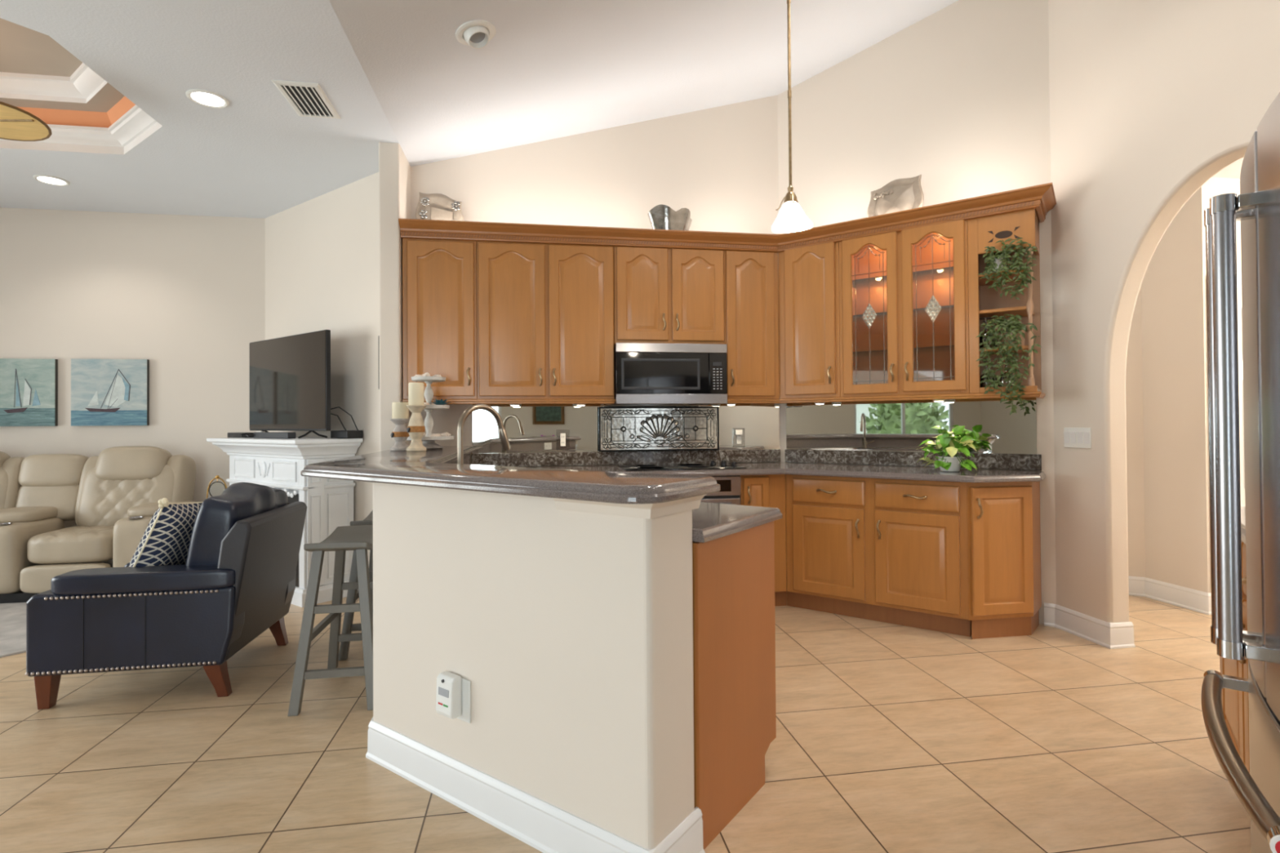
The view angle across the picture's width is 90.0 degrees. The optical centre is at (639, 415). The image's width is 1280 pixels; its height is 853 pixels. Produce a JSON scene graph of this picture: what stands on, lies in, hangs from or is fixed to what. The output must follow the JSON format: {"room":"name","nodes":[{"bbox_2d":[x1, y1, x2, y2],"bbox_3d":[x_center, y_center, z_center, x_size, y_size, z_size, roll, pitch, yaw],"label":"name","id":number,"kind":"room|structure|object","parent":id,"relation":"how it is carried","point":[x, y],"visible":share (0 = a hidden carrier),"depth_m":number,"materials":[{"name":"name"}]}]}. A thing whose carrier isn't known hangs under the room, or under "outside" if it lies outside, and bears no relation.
{"room":"kitchen","nodes":[
{"label":"kitchen","id":0,"kind":"room"},
{"bbox_2d":[0,17,82,76],"bbox_3d":[-3.647,-2.043,3.181,1.340,0.001,1.340,0,-1,-9],"label":"ceiling","id":1,"kind":"structure","parent":0,"point":[23,50],"depth_m":3.61,"materials":[{"name":"beige paint"}]},
{"bbox_2d":[0,101,52,141],"bbox_3d":[-3.564,-1.820,3.225,1.117,0.804,1.167,0,-1,-9],"label":"ceiling fan","id":2,"kind":"object","parent":1,"relation":"hanging from","point":[18,124],"visible":1,"depth_m":3.24,"materials":[{"name":"yellow"}]},
{"bbox_2d":[0,83,124,112],"bbox_3d":[-3.646,-1.928,3.179,1.640,0.001,1.640,0,-1,-9],"label":"ceiling","id":3,"kind":"structure","parent":0,"point":[107,97],"depth_m":3.93,"materials":[{"name":"beige paint"}]},
{"bbox_2d":[0,62,107,103],"bbox_3d":[-3.646,-1.985,3.180,1.420,0.115,1.420,0,-1,-9],"label":"trim","id":4,"kind":"structure","parent":3,"relation":"attached to","point":[84,83],"depth_m":3.85,"materials":[{"name":"wood"}]},
{"bbox_2d":[17,96,135,128],"bbox_3d":[-3.645,-1.881,3.179,1.720,0.093,1.720,0,-1,-9],"label":"cove","id":5,"kind":"object","parent":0,"point":[49,116],"visible":0.25,"depth_m":4.03,"materials":[{"name":"orange paint"}]},
{"bbox_2d":[0,207,265,528],"bbox_3d":[-5.134,-0.192,5.188,3.926,3.000,0.120,0,-1,-9],"label":"wall","id":6,"kind":"structure","parent":0,"point":[183,295],"depth_m":5.30,"materials":[{"name":"paint"}]},
{"bbox_2d":[0,358,57,426],"bbox_3d":[-4.996,-0.186,5.129,0.560,0.540,0.036,0,-1,-9],"label":"sailboat painting","id":7,"kind":"object","parent":6,"relation":"attached to","point":[28,388],"visible":1,"depth_m":5.13,"materials":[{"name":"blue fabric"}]},
{"bbox_2d":[80,559,112,567],"bbox_3d":[-4.324,1.236,5.039,5.399,0.130,0.976,0,-1,5],"label":"baseboard","id":8,"kind":"structure","parent":6,"relation":"attached to","point":[108,562],"depth_m":5.23,"materials":[{"name":"beige"}]},
{"bbox_2d":[71,359,149,426],"bbox_3d":[-4.333,-0.191,5.236,0.553,0.543,0.037,0,-1,-9],"label":"sailboat painting","id":9,"kind":"object","parent":6,"relation":"attached to","point":[104,392],"visible":1,"depth_m":5.22,"materials":[{"name":"blue fabric"}]},
{"bbox_2d":[0,0,399,218],"bbox_3d":[-3.785,-1.727,0.672,5.560,0.001,9.500,0,-1,-9],"label":"ceiling","id":10,"kind":"structure","parent":0,"point":[254,156],"depth_m":3.58,"materials":[{"name":"paint"}]},
{"bbox_2d":[32,174,70,186],"bbox_3d":[-4.205,-1.680,4.575,0.196,0.011,0.196,0,-1,-9],"label":"recessed light","id":11,"kind":"object","parent":10,"relation":"in","point":[49,180],"visible":1,"depth_m":4.57,"materials":[{"name":"white plastic"}]},
{"bbox_2d":[0,105,162,155],"bbox_3d":[-3.645,-1.769,3.178,1.840,0.132,1.840,0,-1,-9],"label":"trim","id":12,"kind":"structure","parent":10,"relation":"attached to","point":[135,125],"depth_m":4.06,"materials":[{"name":"wood"}]},
{"bbox_2d":[185,88,229,108],"bbox_3d":[-2.328,-1.705,3.448,0.196,0.011,0.196,0,-1,-9],"label":"recessed light","id":13,"kind":"object","parent":10,"relation":"in","point":[202,97],"visible":1,"depth_m":3.44,"materials":[{"name":"white plastic"}]},
{"bbox_2d":[271,80,341,119],"bbox_3d":[-1.800,-1.706,3.473,0.225,0.014,0.385,0,-1,-9],"label":"ceiling vent","id":14,"kind":"object","parent":10,"relation":"in","point":[306,99],"visible":1,"depth_m":3.45,"materials":[{"name":"white plastic"}]},
{"bbox_2d":[265,172,379,566],"bbox_3d":[-2.387,-0.214,4.940,1.886,3.000,0.120,-1,-1,36],"label":"wall","id":15,"kind":"structure","parent":0,"point":[322,252],"depth_m":4.76,"materials":[{"name":"paint"}]},
{"bbox_2d":[378,142,411,451],"bbox_3d":[-1.605,-0.231,4.253,0.125,3.010,0.535,0,-1,-9],"label":"wall column","id":16,"kind":"structure","parent":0,"point":[394,168],"depth_m":4.00,"materials":[{"name":"paint"}]},
{"bbox_2d":[372,482,694,849],"bbox_3d":[-0.470,0.734,2.126,1.385,1.021,0.225,-1,-1,36],"label":"wall","id":17,"kind":"structure","parent":0,"point":[571,632],"depth_m":1.84,"materials":[{"name":"paint"}]},
{"bbox_2d":[435,671,471,723],"bbox_3d":[-0.599,0.905,2.048,0.117,0.144,0.050,-1,-1,36],"label":"detector","id":18,"kind":"object","parent":17,"relation":"attached to","point":[453,695],"visible":1,"depth_m":2.04,"materials":[{"name":"white plastic"}]},
{"bbox_2d":[300,445,720,504],"bbox_3d":[-0.921,0.211,2.860,1.049,0.045,3.229,0,-1,-28],"label":"countertop","id":19,"kind":"structure","parent":17,"relation":"on","point":[429,468],"depth_m":1.87,"materials":[{"name":"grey stone"}]},
{"bbox_2d":[390,418,409,450],"bbox_3d":[-1.375,0.108,3.676,0.116,0.182,0.116,0,-1,-9],"label":"candle holder","id":20,"kind":"object","parent":19,"relation":"on","point":[400,434],"visible":0.89,"depth_m":3.64,"materials":[{"name":"white wood"}]},
{"bbox_2d":[391,401,408,418],"bbox_3d":[-1.376,-0.035,3.678,0.092,0.104,0.092,0,-1,-9],"label":"candle","id":21,"kind":"object","parent":20,"relation":"on","point":[399,410],"visible":0.96,"depth_m":3.64,"materials":[{"name":"beige wax"}]},
{"bbox_2d":[405,404,426,451],"bbox_3d":[-1.256,0.069,3.595,0.110,0.257,0.110,0,-1,-9],"label":"candle holder","id":22,"kind":"object","parent":19,"relation":"on","point":[415,428],"visible":1,"depth_m":3.56,"materials":[{"name":"beige wood"}]},
{"bbox_2d":[408,381,424,404],"bbox_3d":[-1.257,-0.127,3.597,0.084,0.136,0.084,0,-1,-9],"label":"candle","id":23,"kind":"object","parent":22,"relation":"on","point":[415,390],"visible":0.88,"depth_m":3.56,"materials":[{"name":"beige wax"}]},
{"bbox_2d":[406,376,454,448],"bbox_3d":[-1.285,-0.016,3.895,0.302,0.435,0.302,0,-1,-9],"label":"tiered tray","id":24,"kind":"object","parent":19,"relation":"on","point":[428,442],"visible":0.77,"depth_m":3.86,"materials":[{"name":"white wood"}]},
{"bbox_2d":[428,398,449,404],"bbox_3d":[-1.209,-0.079,3.878,0.138,0.046,0.139,0,-1,-9],"label":"succulent","id":25,"kind":"object","parent":24,"relation":"on","point":[438,402],"visible":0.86,"depth_m":3.85,"materials":[{"name":"plant"}]},
{"bbox_2d":[552,494,706,519],"bbox_3d":[-0.030,0.241,1.787,0.355,0.044,0.275,-1,-1,36],"label":"trim","id":26,"kind":"structure","parent":17,"relation":"attached to","point":[650,511],"depth_m":1.70,"materials":[{"name":"paint"}]},
{"bbox_2d":[410,95,781,466],"bbox_3d":[-0.268,-0.583,4.644,2.644,3.703,0.120,0,-1,-9],"label":"wall","id":27,"kind":"structure","parent":0,"point":[719,164],"depth_m":4.63,"materials":[{"name":"paint"}]},
{"bbox_2d":[402,238,476,399],"bbox_3d":[-1.299,-0.636,4.220,0.456,1.065,0.380,0,-1,-9],"label":"upper cabinet","id":28,"kind":"object","parent":27,"relation":"attached to","point":[439,277],"visible":0.96,"depth_m":4.07,"materials":[{"name":"brown wood"}]},
{"bbox_2d":[415,191,463,221],"bbox_3d":[-1.329,-1.326,4.244,0.309,0.315,0.079,0,-1,-9],"label":"photo frame","id":29,"kind":"object","parent":28,"relation":"on","point":[437,206],"visible":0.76,"depth_m":4.24,"materials":[{"name":"silver metal"}]},
{"bbox_2d":[476,240,614,399],"bbox_3d":[-0.634,-0.639,4.328,0.889,1.065,0.380,0,-1,-9],"label":"upper cabinet","id":30,"kind":"object","parent":27,"relation":"attached to","point":[545,312],"visible":0.97,"depth_m":4.17,"materials":[{"name":"brown wood"}]},
{"bbox_2d":[402,399,615,404],"bbox_3d":[-0.851,-0.089,4.276,1.350,0.031,0.288,0,-1,-9],"label":"rail","id":31,"kind":"object","parent":30,"relation":"attached to","point":[607,402],"visible":0.93,"depth_m":4.15,"materials":[{"name":"brown wood"}]},
{"bbox_2d":[398,182,1056,252],"bbox_3d":[0.499,-1.186,4.103,3.968,0.101,0.826,0,-1,8],"label":"crown molding","id":32,"kind":"structure","parent":30,"relation":"attached to","point":[1042,197],"depth_m":4.11,"materials":[{"name":"brown wood"}]},
{"bbox_2d":[471,448,780,466],"bbox_3d":[-0.058,0.303,4.592,2.232,0.096,0.027,0,-1,-9],"label":"backsplash","id":33,"kind":"structure","parent":27,"relation":"attached to","point":[762,455],"depth_m":4.57,"materials":[{"name":"stone"}]},
{"bbox_2d":[472,403,779,453],"bbox_3d":[-0.060,0.075,4.606,2.225,0.358,0.005,0,-1,-9],"label":"backsplash","id":34,"kind":"structure","parent":27,"relation":"attached to","point":[529,428],"depth_m":4.53,"materials":[{"name":"metal"}]},
{"bbox_2d":[560,433,569,448],"bbox_3d":[-0.544,0.169,4.517,0.090,0.140,0.011,0,-1,-9],"label":"wall outlet","id":35,"kind":"object","parent":34,"relation":"attached to","point":[562,436],"visible":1,"depth_m":4.51,"materials":[{"name":"white plastic"}]},
{"bbox_2d":[560,433,565,446],"bbox_3d":[-0.543,0.169,4.514,0.036,0.090,0.004,0,-1,-9],"label":"receptacle","id":36,"kind":"object","parent":35,"relation":"attached to","point":[562,436],"depth_m":4.51,"materials":[{"name":"white plastic"}]},
{"bbox_2d":[735,429,742,444],"bbox_3d":[0.732,0.163,4.709,0.090,0.140,0.040,0,-1,-9],"label":"wall outlet","id":37,"kind":"object","parent":34,"relation":"attached to","point":[739,433],"visible":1,"depth_m":4.72,"materials":[{"name":"white plastic"}]},
{"bbox_2d":[613,246,724,344],"bbox_3d":[0.181,-0.829,4.462,0.758,0.695,0.380,0,-1,-9],"label":"upper cabinet","id":38,"kind":"object","parent":27,"relation":"attached to","point":[667,295],"visible":0.95,"depth_m":4.31,"materials":[{"name":"brown wood"}]},
{"bbox_2d":[611,342,727,404],"bbox_3d":[0.184,-0.278,4.438,0.753,0.403,0.395,0,-1,-9],"label":"microwave","id":39,"kind":"object","parent":38,"relation":"attached to","point":[645,373],"visible":0.94,"depth_m":4.24,"materials":[{"name":"silver plastic"}]},
{"bbox_2d":[713,368,722,389],"bbox_3d":[0.521,-0.248,4.295,0.062,0.139,0.001,0,-1,-9],"label":"keypad","id":40,"kind":"object","parent":39,"relation":"attached to","point":[717,372],"depth_m":4.30,"materials":[{"name":"plastic"}]},
{"bbox_2d":[648,204,692,231],"bbox_3d":[0.210,-1.310,4.446,0.322,0.260,0.190,0,-1,-9],"label":"bowl","id":41,"kind":"object","parent":38,"relation":"on","point":[660,216],"visible":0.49,"depth_m":4.38,"materials":[{"name":"silver metal"}]},
{"bbox_2d":[724,250,779,399],"bbox_3d":[0.750,-0.647,4.552,0.390,1.065,0.380,0,-1,-9],"label":"upper cabinet","id":42,"kind":"object","parent":27,"relation":"attached to","point":[751,299],"visible":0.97,"depth_m":4.40,"materials":[{"name":"brown wood"}]},
{"bbox_2d":[0,595,1250,852],"bbox_3d":[-0.290,1.284,1.205,12.800,0.100,9.700,0,-1,-9],"label":"floor","id":43,"kind":"structure","parent":0,"point":[891,738],"depth_m":2.31,"materials":[{"name":"tile"}]},
{"bbox_2d":[0,602,26,657],"bbox_3d":[-4.531,1.279,3.292,1.770,0.010,2.650,-1,-1,36],"label":"area rug","id":44,"kind":"object","parent":43,"relation":"on","point":[12,615],"visible":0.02,"depth_m":3.82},
{"bbox_2d":[0,445,195,603],"bbox_3d":[-4.507,0.761,4.692,2.075,1.051,0.751,0,-1,-9],"label":"recliner sofa","id":45,"kind":"object","parent":44,"relation":"on","point":[112,496],"visible":0.86,"depth_m":4.78,"materials":[{"name":"beige leather"}]},
{"bbox_2d":[25,482,306,709],"bbox_3d":[-2.248,0.801,3.178,0.880,0.932,0.804,0,-1,-9],"label":"armchair","id":46,"kind":"object","parent":43,"relation":"on","point":[237,581],"visible":0.96,"depth_m":2.83,"materials":[{"name":"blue leather"}]},
{"bbox_2d":[128,497,203,567],"bbox_3d":[-2.249,0.612,3.115,0.237,0.471,0.501,0,-1,1],"label":"throw pillow","id":47,"kind":"object","parent":46,"relation":"on","point":[166,540],"visible":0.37,"depth_m":2.95,"materials":[{"name":"blue fabric"}]},
{"bbox_2d":[185,482,287,566],"bbox_3d":[-2.019,0.595,3.217,0.298,0.522,0.617,0,-1,-9],"label":"chair back","id":48,"kind":"object","parent":46,"relation":"on","point":[216,515],"depth_m":2.93,"materials":[{"name":"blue leather"}]},
{"bbox_2d":[206,436,362,607],"bbox_3d":[-2.665,0.726,4.754,1.390,1.120,0.470,-1,-1,36],"label":"fireplace","id":49,"kind":"object","parent":43,"relation":"on","point":[274,463],"visible":0.54,"depth_m":4.45,"materials":[{"name":"white paint"}]},
{"bbox_2d":[227,432,253,438],"bbox_3d":[-3.092,0.151,4.985,0.310,0.040,0.100,-1,-1,36],"label":"cable box","id":50,"kind":"object","parent":49,"relation":"on","point":[229,434],"visible":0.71,"depth_m":4.94,"materials":[{"name":"black plastic"}]},
{"bbox_2d":[253,431,295,439],"bbox_3d":[-2.638,0.142,4.614,0.520,0.045,0.060,-1,-1,36],"label":"soundbar","id":51,"kind":"object","parent":49,"relation":"on","point":[257,434],"visible":1,"depth_m":4.55,"materials":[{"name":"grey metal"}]},
{"bbox_2d":[206,437,362,459],"bbox_3d":[-2.668,0.234,4.759,1.390,0.135,0.470,-1,-1,36],"label":"mantel shelf","id":52,"kind":"object","parent":49,"relation":"attached to","point":[251,448],"depth_m":4.48,"materials":[{"name":"white paint"}]},
{"bbox_2d":[248,329,330,438],"bbox_3d":[-2.600,-0.210,4.713,1.155,0.745,0.206,-1,-1,36],"label":"television","id":53,"kind":"object","parent":49,"relation":"on","point":[290,376],"visible":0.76,"depth_m":4.64,"materials":[{"name":"black plastic"}]},
{"bbox_2d":[330,406,358,430],"bbox_3d":[-2.071,0.020,4.468,0.199,0.170,0.043,0,-1,-16],"label":"cable","id":54,"kind":"object","parent":53,"relation":"hanging from","point":[337,406],"visible":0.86,"depth_m":4.45,"materials":[{"name":"black plastic"}]},
{"bbox_2d":[330,430,363,438],"bbox_3d":[-2.088,0.132,4.557,0.220,0.055,0.120,-1,-1,36],"label":"cable box","id":55,"kind":"object","parent":49,"relation":"on","point":[334,433],"visible":1,"depth_m":4.50,"materials":[{"name":"black plastic"}]},
{"bbox_2d":[287,524,373,716],"bbox_3d":[-1.344,0.903,2.978,0.356,0.714,0.552,0,-1,-9],"label":"bar stool","id":56,"kind":"object","parent":43,"relation":"on","point":[359,538],"visible":0.77,"depth_m":2.77,"materials":[{"name":"grey wood"}]},
{"bbox_2d":[337,510,373,660],"bbox_3d":[-1.431,0.909,3.608,0.356,0.714,0.552,0,-1,-9],"label":"bar stool","id":57,"kind":"object","parent":43,"relation":"on","point":[353,595],"visible":0.2,"depth_m":3.36,"materials":[{"name":"grey wood"}]},
{"bbox_2d":[692,520,776,849],"bbox_3d":[-0.017,0.806,2.297,0.867,0.875,0.575,-1,-1,36],"label":"base cabinet","id":58,"kind":"object","parent":43,"relation":"on","point":[733,575],"visible":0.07,"depth_m":1.98,"materials":[{"name":"brown wood"}]},
{"bbox_2d":[739,474,786,606],"bbox_3d":[0.776,0.822,4.417,0.325,0.875,0.618,0,-1,-9],"label":"base cabinet","id":59,"kind":"object","parent":43,"relation":"on","point":[761,491],"visible":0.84,"depth_m":4.18,"materials":[{"name":"brown wood"}]},
{"bbox_2d":[786,474,971,636],"bbox_3d":[1.524,0.813,4.075,1.090,0.875,0.588,-1,-1,36],"label":"base cabinet","id":60,"kind":"object","parent":43,"relation":"on","point":[892,551],"visible":0.99,"depth_m":3.83,"materials":[{"name":"brown wood"}]},
{"bbox_2d":[529,462,1045,542],"bbox_3d":[0.745,0.353,3.301,3.422,0.038,2.781,0,-1,-9],"label":"countertop","id":61,"kind":"structure","parent":60,"relation":"on","point":[711,521],"depth_m":3.68,"materials":[{"name":"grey stone"}]},
{"bbox_2d":[457,404,511,463],"bbox_3d":[-0.674,0.143,2.717,0.128,0.389,0.271,-1,-1,23],"label":"faucet","id":62,"kind":"object","parent":61,"relation":"on","point":[504,441],"visible":0.7,"depth_m":2.68,"materials":[{"name":"silver metal"}]},
{"bbox_2d":[598,406,719,452],"bbox_3d":[0.142,0.093,4.584,0.876,0.318,0.015,0,-1,-9],"label":"stained glass panel","id":63,"kind":"object","parent":61,"relation":"on","point":[620,428],"visible":1,"depth_m":4.58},
{"bbox_2d":[617,460,746,470],"bbox_3d":[0.270,0.329,4.346,0.800,0.036,0.460,0,-1,-9],"label":"cooktop","id":64,"kind":"object","parent":61,"relation":"in","point":[713,464],"visible":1,"depth_m":4.28,"materials":[{"name":"black glass"}]},
{"bbox_2d":[915,425,978,471],"bbox_3d":[1.854,0.195,3.818,0.339,0.272,0.361,0,-1,-9],"label":"pothos","id":65,"kind":"object","parent":61,"relation":"on","point":[947,444],"visible":1,"depth_m":3.76,"materials":[{"name":"green plant"}]},
{"bbox_2d":[937,455,962,471],"bbox_3d":[1.845,0.286,3.811,0.136,0.090,0.136,0,-1,-9],"label":"pot","id":66,"kind":"object","parent":61,"relation":"on","point":[955,466],"depth_m":3.76,"materials":[{"name":"ceramic"}]},
{"bbox_2d":[966,481,1041,639],"bbox_3d":[2.098,0.805,3.675,0.308,0.875,0.549,-1,-1,36],"label":"base cabinet","id":67,"kind":"object","parent":43,"relation":"on","point":[1004,529],"visible":0.97,"depth_m":3.57,"materials":[{"name":"brown wood"}]},
{"bbox_2d":[1219,541,1249,773],"bbox_3d":[1.983,0.786,1.691,0.639,0.875,0.970,-1,-1,36],"label":"base cabinet","id":68,"kind":"object","parent":43,"relation":"on","point":[1234,702],"visible":0.08,"depth_m":1.91,"materials":[{"name":"brown wood"}]},
{"bbox_2d":[1240,506,1245,543],"bbox_3d":[1.993,0.328,1.693,0.623,0.038,0.988,-1,-1,36],"label":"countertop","id":69,"kind":"structure","parent":68,"relation":"on","point":[1242,508],"depth_m":1.84,"materials":[{"name":"stone"}]},
{"bbox_2d":[1200,92,1279,852],"bbox_3d":[1.369,0.343,0.963,0.774,1.755,0.910,-1,-1,36],"label":"refrigerator","id":70,"kind":"object","parent":43,"relation":"on","point":[1257,205],"visible":1,"depth_m":1.14,"materials":[{"name":"grey metal"}]},
{"bbox_3d":[-2.833,0.936,4.292,0.240,0.696,0.240,0,-1,-9],"label":"side table","id":71,"kind":"object","parent":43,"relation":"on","visible":0},
{"bbox_2d":[206,475,226,497],"bbox_3d":[-2.837,0.493,4.296,0.119,0.188,0.119,0,-1,-38],"label":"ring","id":72,"kind":"object","parent":71,"relation":"on","point":[217,477],"visible":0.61,"depth_m":4.29,"materials":[{"name":"gold metal"}]},
{"bbox_2d":[328,0,959,166],"bbox_3d":[1.045,-2.288,0.854,4.040,1.058,8.300,0,-1,-9],"label":"ceiling","id":73,"kind":"structure","parent":0,"point":[550,69],"depth_m":3.73,"materials":[{"name":"paint"}]},
{"bbox_2d":[455,19,495,48],"bbox_3d":[-0.801,-1.855,3.123,0.192,0.099,0.195,0,-1,-9],"label":"light","id":74,"kind":"object","parent":73,"relation":"attached to","point":[477,33],"visible":1,"depth_m":3.10,"materials":[{"name":"white plastic"}]},
{"bbox_2d":[771,0,813,233],"bbox_3d":[0.552,-1.451,2.357,0.149,1.522,0.151,0,-1,-9],"label":"pendant light","id":75,"kind":"object","parent":73,"relation":"hanging from","point":[791,218],"visible":1,"depth_m":2.35,"materials":[{"name":"glass"}]},
{"bbox_2d":[777,0,1056,624],"bbox_3d":[1.778,-0.759,4.343,1.720,4.021,0.120,-1,-1,36],"label":"wall","id":76,"kind":"structure","parent":0,"point":[957,98],"depth_m":4.14,"materials":[{"name":"paint"}]},
{"bbox_2d":[777,241,840,399],"bbox_3d":[1.216,-0.651,4.435,0.424,1.065,0.380,-1,-1,36],"label":"upper cabinet","id":77,"kind":"object","parent":76,"relation":"attached to","point":[809,317],"visible":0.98,"depth_m":4.30,"materials":[{"name":"brown wood"}]},
{"bbox_2d":[839,219,969,397],"bbox_3d":[1.696,-0.658,4.088,0.760,1.065,0.378,-1,-1,36],"label":"upper cabinet","id":78,"kind":"object","parent":76,"relation":"attached to","point":[904,295],"visible":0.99,"depth_m":4.09,"materials":[{"name":"brown wood"}]},
{"bbox_2d":[715,391,1044,404],"bbox_3d":[1.413,-0.107,4.080,2.031,0.031,0.320,-1,-1,25],"label":"rail","id":79,"kind":"object","parent":78,"relation":"attached to","point":[1028,394],"visible":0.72,"depth_m":4.00,"materials":[{"name":"brown wood"}]},
{"bbox_2d":[866,174,924,217],"bbox_3d":[1.635,-1.357,4.107,0.346,0.333,0.094,-1,-1,36],"label":"decorative platter","id":80,"kind":"object","parent":78,"relation":"on","point":[905,193],"visible":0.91,"depth_m":4.08,"materials":[{"name":"silver metal"}]},
{"bbox_2d":[852,266,953,289],"bbox_3d":[1.715,-0.884,4.118,0.726,0.008,0.280,-1,-1,36],"label":"shelf","id":81,"kind":"object","parent":78,"relation":"attached to","point":[940,275],"depth_m":4.11,"materials":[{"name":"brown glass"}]},
{"bbox_2d":[853,305,954,322],"bbox_3d":[1.717,-0.654,4.116,0.726,0.008,0.280,-1,-1,36],"label":"shelf","id":82,"kind":"object","parent":78,"relation":"attached to","point":[922,314],"depth_m":4.07,"materials":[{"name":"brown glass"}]},
{"bbox_2d":[853,345,954,357],"bbox_3d":[1.719,-0.414,4.114,0.726,0.008,0.280,-1,-1,36],"label":"shelf","id":83,"kind":"object","parent":78,"relation":"attached to","point":[938,350],"depth_m":4.10,"materials":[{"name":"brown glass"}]},
{"bbox_2d":[786,397,1036,453],"bbox_3d":[1.732,0.060,4.295,1.585,0.358,0.005,-1,-1,36],"label":"backsplash","id":84,"kind":"structure","parent":76,"relation":"attached to","point":[877,425],"depth_m":4.25,"materials":[{"name":"metal"}]},
{"bbox_2d":[785,448,1041,471],"bbox_3d":[1.734,0.287,4.278,1.613,0.096,0.027,-1,-1,36],"label":"backsplash","id":85,"kind":"structure","parent":76,"relation":"attached to","point":[982,460],"depth_m":4.27,"materials":[{"name":"stone"}]},
{"bbox_2d":[967,208,1041,393],"bbox_3d":[2.158,-0.664,3.787,0.338,1.065,0.326,-1,-1,36],"label":"upper cabinet","id":86,"kind":"object","parent":76,"relation":"attached to","point":[984,232],"visible":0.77,"depth_m":3.74,"materials":[{"name":"brown wood"}]},
{"bbox_2d":[979,317,995,348],"bbox_3d":[2.041,-0.485,3.777,0.092,0.182,0.092,0,-1,-9],"label":"wine glass","id":87,"kind":"object","parent":86,"relation":"on","point":[987,318],"visible":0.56,"depth_m":3.77,"materials":[{"name":"white"}]},
{"bbox_2d":[979,359,995,387],"bbox_3d":[2.042,-0.242,3.774,0.092,0.182,0.092,0,-1,-9],"label":"wine glass","id":88,"kind":"object","parent":86,"relation":"in","point":[981,375],"visible":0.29,"depth_m":3.76,"materials":[{"name":"white"}]},
{"bbox_2d":[982,360,998,387],"bbox_3d":[2.112,-0.242,3.866,0.092,0.182,0.092,0,-1,-9],"label":"wine glass","id":89,"kind":"object","parent":86,"relation":"in","point":[988,362],"visible":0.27,"depth_m":3.85,"materials":[{"name":"white"}]},
{"bbox_2d":[997,357,1015,386],"bbox_3d":[2.129,-0.244,3.718,0.092,0.182,0.092,0,-1,-9],"label":"wine glass","id":90,"kind":"object","parent":86,"relation":"on","point":[1006,371],"visible":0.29,"depth_m":3.71,"materials":[{"name":"white"}]},
{"bbox_2d":[977,237,1037,299],"bbox_3d":[2.055,-0.831,3.650,0.234,0.385,0.323,0,-1,-9],"label":"trailing plant","id":91,"kind":"object","parent":86,"relation":"on","point":[996,263],"visible":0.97,"depth_m":3.58,"materials":[{"name":"green plant"}]},
{"bbox_2d":[975,314,1041,416],"bbox_3d":[2.097,-0.292,3.598,0.315,0.590,0.314,0,-1,-9],"label":"trailing plant","id":92,"kind":"object","parent":86,"relation":"hanging from","point":[1015,335],"visible":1,"depth_m":3.59,"materials":[{"name":"green plant"}]},
{"bbox_2d":[1048,0,1279,622],"bbox_3d":[2.643,-0.779,2.951,0.130,4.021,1.764,0,-1,-9],"label":"wall","id":93,"kind":"structure","parent":0,"point":[1150,100],"depth_m":3.42,"materials":[{"name":"paint"}]},
{"bbox_2d":[1063,427,1091,448],"bbox_3d":[2.468,0.124,3.616,0.012,0.114,0.181,0,-1,-9],"label":"light switch","id":94,"kind":"object","parent":93,"relation":"attached to","point":[1076,437],"visible":1,"depth_m":3.61,"materials":[{"name":"white plastic"}]},
{"bbox_2d":[1044,602,1135,648],"bbox_3d":[2.517,1.174,3.612,0.154,0.130,0.440,0,-1,-14],"label":"baseboard","id":95,"kind":"structure","parent":93,"relation":"attached to","point":[1106,634],"depth_m":3.52,"materials":[{"name":"wood"}]},
{"bbox_2d":[1125,177,1241,592],"bbox_3d":[4.816,-0.152,3.608,4.688,2.750,1.950,-1,-1,42],"label":"wall","id":96,"kind":"structure","parent":0,"point":[1166,377],"depth_m":4.21,"materials":[{"name":"paint"}]},
{"bbox_2d":[1128,575,1211,614],"bbox_3d":[3.158,1.177,4.327,1.306,0.130,0.400,-1,-1,21],"label":"baseboard","id":97,"kind":"structure","parent":96,"relation":"attached to","point":[1192,599],"depth_m":4.21,"materials":[{"name":"wood"}]},
{"bbox_2d":[1236,275,1244,506],"bbox_3d":[4.059,0.173,4.028,0.980,2.120,0.118,0,-1,-9],"label":"door","id":98,"kind":"structure","parent":96,"relation":"in","point":[1238,277],"depth_m":4.00,"materials":[{"name":"metal"}]},
{"bbox_2d":[1212,157,1244,178],"bbox_3d":[4.198,-1.520,2.926,2.960,0.001,3.800,0,-1,-9],"label":"ceiling","id":99,"kind":"structure","parent":0,"point":[1233,171],"depth_m":3.95,"materials":[{"name":"paint"}]},
{"bbox_3d":[-1.096,0.752,3.502,0.150,1.021,1.840,0,-1,-9],"label":"wall","id":100,"kind":"structure","parent":0,"visible":0},
{"bbox_2d":[448,453,471,464],"bbox_3d":[-1.016,0.293,3.484,0.003,0.101,1.830,0,-1,-9],"label":"backsplash","id":101,"kind":"object","parent":100,"relation":"attached to","point":[467,459],"visible":0.07,"depth_m":4.13,"materials":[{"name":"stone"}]},
{"bbox_2d":[365,716,705,852],"bbox_3d":[-0.792,1.187,2.647,0.690,0.130,2.668,0,-1,-34],"label":"baseboard","id":102,"kind":"structure","parent":100,"relation":"attached to","point":[547,828],"depth_m":1.92,"materials":[{"name":"white wood"}]},
{"bbox_3d":[-0.306,0.828,4.242,0.315,0.875,0.618,0,-1,-9],"label":"base cabinet","id":103,"kind":"object","parent":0,"visible":0},
{"bbox_2d":[700,475,741,505],"bbox_3d":[0.238,0.771,4.292,0.762,0.762,0.586,0,-1,-9],"label":"wall oven","id":104,"kind":"object","parent":103,"relation":"in","point":[730,492],"visible":0.16,"depth_m":4.11,"materials":[{"name":"grey metal"}]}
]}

